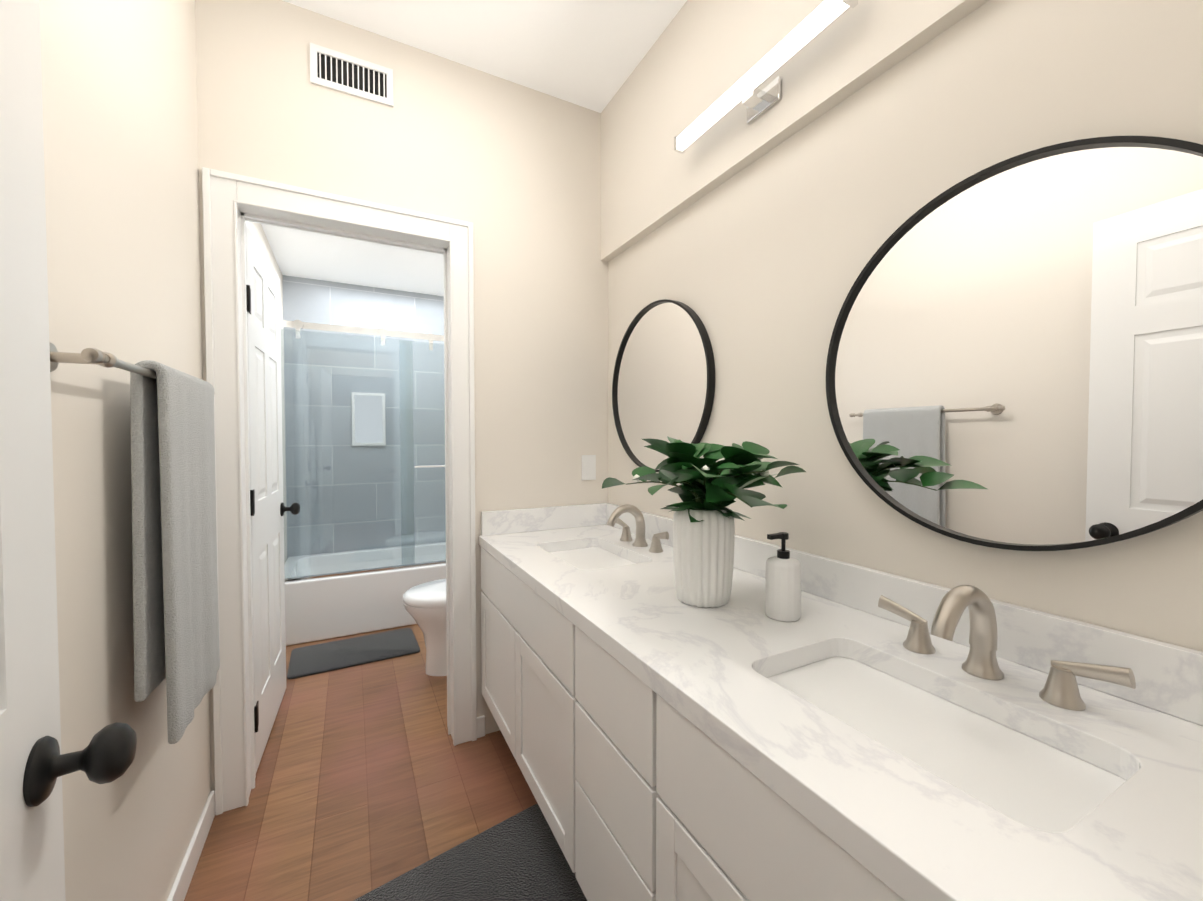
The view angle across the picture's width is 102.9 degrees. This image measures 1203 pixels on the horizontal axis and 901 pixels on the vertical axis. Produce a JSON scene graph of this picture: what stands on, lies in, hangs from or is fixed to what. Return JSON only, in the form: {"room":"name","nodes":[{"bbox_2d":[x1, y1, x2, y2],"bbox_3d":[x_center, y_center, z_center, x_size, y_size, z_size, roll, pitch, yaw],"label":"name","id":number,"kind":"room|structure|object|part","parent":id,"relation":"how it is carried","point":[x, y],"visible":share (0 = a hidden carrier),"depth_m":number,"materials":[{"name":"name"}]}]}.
{"room":"bathroom","nodes":[
{"label":"bathroom","id":0,"kind":"room"},
{"bbox_2d":[39,0,286,900],"bbox_3d":[-1.089,-0.151,1.028,0.120,2.760,5.770,-1,2,-28],"label":"wall","id":1,"kind":"structure","parent":0,"point":[120,117],"depth_m":0.98,"materials":[{"name":"beige paint"}]},
{"bbox_2d":[49,342,219,743],"bbox_3d":[-0.969,0.213,1.060,0.112,0.793,0.722,-1,2,-28],"label":"towel rail","id":2,"kind":"object","parent":1,"relation":"attached to","point":[175,601],"visible":1,"depth_m":1.00,"materials":[{"name":"grey fabric"}]},
{"bbox_2d":[130,360,219,743],"bbox_3d":[-0.986,0.211,1.135,0.073,0.793,0.404,-1,2,-28],"label":"towel","id":3,"kind":"object","parent":2,"relation":"hanging from","point":[176,621],"depth_m":1.01,"materials":[{"name":"grey fabric"}]},
{"bbox_2d":[167,790,214,900],"bbox_3d":[-0.824,1.196,0.695,0.012,0.085,2.034,-1,2,-28],"label":"baseboard","id":4,"kind":"structure","parent":1,"relation":"attached to","point":[180,887],"depth_m":1.39,"materials":[{"name":"white wood"}]},
{"bbox_2d":[195,0,229,790],"bbox_3d":[-1.298,-0.166,1.646,0.082,2.760,0.120,-1,2,-28],"label":"wall","id":5,"kind":"structure","parent":0,"point":[212,83],"depth_m":1.57,"materials":[{"name":"beige paint"}]},
{"bbox_2d":[261,224,443,295],"bbox_3d":[-1.197,-1.450,2.964,1.750,0.380,2.180,-1,2,-28],"label":"ceiling","id":6,"kind":"structure","parent":0,"point":[306,254],"depth_m":3.23,"materials":[{"name":"white paint"}]},
{"bbox_2d":[184,624,537,900],"bbox_3d":[-0.367,1.249,1.440,2.110,0.060,5.770,-1,2,-28],"label":"floor","id":7,"kind":"structure","parent":0,"point":[370,777],"depth_m":1.70,"materials":[{"name":"brown wood"}]},
{"bbox_2d":[287,628,419,678],"bbox_3d":[-1.444,1.177,2.822,0.671,0.013,0.421,-1,2,-28],"label":"bath mat","id":8,"kind":"object","parent":7,"relation":"on","point":[329,656],"visible":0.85,"depth_m":2.78,"materials":[{"name":"grey fabric"}]},
{"bbox_2d":[280,320,445,645],"bbox_3d":[-1.500,0.180,3.498,1.424,1.973,0.780,-1,2,-28],"label":"bathtub","id":9,"kind":"object","parent":7,"relation":"on","point":[335,594],"visible":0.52,"depth_m":3.10,"materials":[{"name":"white ceramic"}]},
{"bbox_2d":[403,579,446,675],"bbox_3d":[-0.698,0.800,2.683,0.768,0.775,0.420,-1,2,-28],"label":"toilet","id":10,"kind":"object","parent":7,"relation":"on","point":[424,605],"visible":0.29,"depth_m":2.50,"materials":[{"name":"white ceramic"}]},
{"bbox_3d":[-0.778,0.766,2.640,0.586,0.054,0.386,-1,2,-28],"label":"seat lid","id":11,"kind":"part","parent":10,"relation":"part of","materials":[{"name":"white ceramic"}]},
{"bbox_2d":[353,804,586,900],"bbox_3d":[-0.233,1.218,1.172,0.620,0.015,0.720,-1,2,-38],"label":"area rug","id":12,"kind":"object","parent":7,"relation":"on","point":[519,856],"visible":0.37,"depth_m":1.37,"materials":[{"name":"grey fabric"}]},
{"bbox_2d":[479,543,922,900],"bbox_3d":[0.231,0.818,1.250,0.609,0.812,2.036,-1,2,-28],"label":"bathroom vanity","id":13,"kind":"object","parent":7,"relation":"on","point":[641,800],"depth_m":0.92,"materials":[{"name":"wood"},{"name":"painted wood"},{"name":"brushed nickel"}]},
{"bbox_2d":[479,523,1202,900],"bbox_3d":[0.230,0.394,1.239,0.612,0.040,2.036,-1,2,-28],"label":"countertop","id":14,"kind":"structure","parent":13,"relation":"on","point":[1135,831],"depth_m":0.65,"materials":[{"name":"white stone"}]},
{"bbox_2d":[551,543,634,566],"bbox_3d":[-0.039,0.471,1.721,0.294,0.162,0.454,-1,2,-28],"label":"sink","id":15,"kind":"object","parent":14,"relation":"in","point":[589,555],"depth_m":1.82,"materials":[{"name":"white ceramic"}]},
{"bbox_2d":[603,503,670,550],"bbox_3d":[0.097,0.280,1.788,0.171,0.159,0.365,-1,2,-28],"label":"faucet","id":16,"kind":"object","parent":14,"relation":"on","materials":[{"name":"silver metal"}]},
{"bbox_2d":[602,436,805,607],"bbox_3d":[0.258,0.170,1.178,0.462,0.410,0.603,-1,2,-28],"label":"potted plant","id":17,"kind":"object","parent":14,"relation":"on","point":[709,490],"visible":1,"depth_m":1.14,"materials":[{"name":"green plant"}]},
{"bbox_2d":[765,532,800,621],"bbox_3d":[0.409,0.282,1.087,0.082,0.190,0.075,-1,2,-28],"label":"soap dispenser","id":18,"kind":"object","parent":14,"relation":"on","point":[783,588],"visible":1,"depth_m":1.06,"materials":[{"name":"white ceramic"}]},
{"bbox_2d":[775,651,1110,822],"bbox_3d":[0.475,0.496,0.737,0.294,0.162,0.454,-1,2,-28],"label":"sink","id":19,"kind":"object","parent":14,"relation":"in","point":[1030,772],"depth_m":0.72,"materials":[{"name":"white ceramic"}]},
{"bbox_2d":[875,584,1142,714],"bbox_3d":[0.611,0.305,0.804,0.171,0.159,0.365,-1,2,-28],"label":"faucet","id":20,"kind":"object","parent":14,"relation":"on","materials":[{"name":"silver metal"}]},
{"bbox_2d":[282,275,445,557],"bbox_3d":[-1.674,-0.064,3.912,1.510,2.440,0.120,-1,2,-28],"label":"wall","id":21,"kind":"structure","parent":0,"point":[324,302],"depth_m":3.73,"materials":[{"name":"grey tile"}]},
{"bbox_2d":[352,392,385,445],"bbox_3d":[-1.822,-0.245,3.754,0.235,0.410,0.012,-1,2,-28],"label":"shower niche","id":22,"kind":"object","parent":21,"relation":"in","point":[371,403],"depth_m":3.75,"materials":[{"name":"white tile"}]},
{"bbox_2d":[227,0,607,733],"bbox_3d":[-0.629,-0.175,1.995,1.428,2.760,0.120,-1,2,-28],"label":"wall","id":23,"kind":"structure","parent":0,"point":[527,180],"depth_m":2.01,"materials":[{"name":"beige paint"}]},
{"bbox_2d":[202,167,476,814],"bbox_3d":[-0.938,0.145,1.837,0.864,2.128,0.160,-1,2,-28],"label":"door frame","id":24,"kind":"structure","parent":23,"relation":"attached to","point":[225,195],"depth_m":1.68,"materials":[{"name":"white wood"}]},
{"bbox_2d":[246,224,299,771],"bbox_3d":[-1.398,0.182,2.048,0.137,2.020,0.737,-1,2,-28],"label":"bathroom door","id":25,"kind":"structure","parent":24,"relation":"in","point":[266,460],"depth_m":2.00,"materials":[{"name":"white wood"}]},
{"bbox_3d":[-1.276,0.221,1.750,0.014,1.634,0.094,-1,2,-28],"label":"bathroom door hinges","id":26,"kind":"part","parent":25,"relation":"part of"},
{"bbox_3d":[-1.514,0.284,2.336,0.079,0.068,0.068,-1,2,-28],"label":"knob","id":27,"kind":"part","parent":25,"relation":"part of","materials":[{"name":"black metal"}]},
{"bbox_2d":[310,43,392,106],"bbox_3d":[-0.905,-1.364,1.746,0.268,0.134,0.008,-1,2,-28],"label":"air vent","id":28,"kind":"object","parent":23,"relation":"in","point":[343,73],"visible":1,"depth_m":1.74,"materials":[{"name":"white plastic"}]},
{"bbox_2d":[481,503,602,534],"bbox_3d":[-0.241,0.301,2.128,0.582,0.099,0.020,-1,2,-28],"label":"backsplash","id":29,"kind":"structure","parent":23,"relation":"attached to","point":[584,515],"depth_m":2.10,"materials":[{"name":"white stone"}]},
{"bbox_2d":[582,455,595,479],"bbox_3d":[-0.059,0.079,2.225,0.072,0.116,0.006,-1,2,-28],"label":"electrical outlet plate","id":30,"kind":"object","parent":23,"relation":"attached to","point":[588,467],"visible":1,"depth_m":2.22,"materials":[{"name":"white plastic"}]},
{"bbox_2d":[282,0,686,112],"bbox_3d":[0.138,-1.545,0.403,1.750,0.060,3.590,-1,2,-28],"label":"ceiling","id":31,"kind":"structure","parent":0,"point":[590,54],"depth_m":1.78,"materials":[{"name":"white paint"}]},
{"bbox_2d":[601,0,988,261],"bbox_3d":[0.488,-1.201,1.328,0.040,0.675,2.050,-1,2,-28],"label":"soffit","id":32,"kind":"structure","parent":0,"point":[700,57],"depth_m":1.51,"materials":[{"name":"beige paint"}]},
{"bbox_2d":[674,0,857,153],"bbox_3d":[0.421,-0.988,1.327,0.083,0.079,0.624,-1,2,-28],"label":"light bar","id":33,"kind":"object","parent":32,"relation":"attached to","point":[806,31],"visible":1,"depth_m":1.29,"materials":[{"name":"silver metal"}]},
{"bbox_2d":[608,0,1202,651],"bbox_3d":[0.356,-0.170,1.781,0.120,2.760,5.770,-1,2,-28],"label":"wall","id":34,"kind":"structure","parent":0,"point":[756,266],"depth_m":1.08,"materials":[{"name":"beige paint"}]},
{"bbox_2d":[612,299,714,471],"bbox_3d":[0.213,-0.247,1.886,0.028,0.664,0.664,-1,2,-28],"label":"mirror","id":35,"kind":"object","parent":34,"relation":"attached to","point":[663,385],"visible":0.94,"depth_m":1.84,"materials":[{"name":"black metal"}]},
{"bbox_2d":[647,513,1202,722],"bbox_3d":[0.493,0.320,1.374,0.020,0.099,2.036,-1,2,-28],"label":"backsplash","id":36,"kind":"structure","parent":34,"relation":"attached to","point":[1172,681],"depth_m":0.84,"materials":[{"name":"white stone"}]},
{"bbox_2d":[826,136,1202,550],"bbox_3d":[0.734,-0.172,0.890,0.028,0.704,0.704,-1,2,-28],"label":"mirror","id":37,"kind":"object","parent":34,"relation":"attached to","point":[1015,357],"visible":0.98,"depth_m":0.83,"materials":[{"name":"black metal"}]},
{"bbox_3d":[-0.244,-0.118,-0.251,0.195,2.760,0.120,-1,2,-28],"label":"wall","id":38,"kind":"structure","parent":0,"visible":0},
{"bbox_2d":[0,0,136,900],"bbox_3d":[-0.375,0.223,0.219,0.107,2.030,0.760,-1,2,-33],"label":"entry door","id":39,"kind":"structure","parent":38,"relation":"in","point":[32,865],"depth_m":0.47,"materials":[{"name":"white wood"}]},
{"bbox_3d":[-0.535,0.321,0.500,0.072,0.063,0.063,-1,2,-33],"label":"entry door knob","id":40,"kind":"part","parent":39,"relation":"part of","materials":[{"name":"black metal"}]}
]}

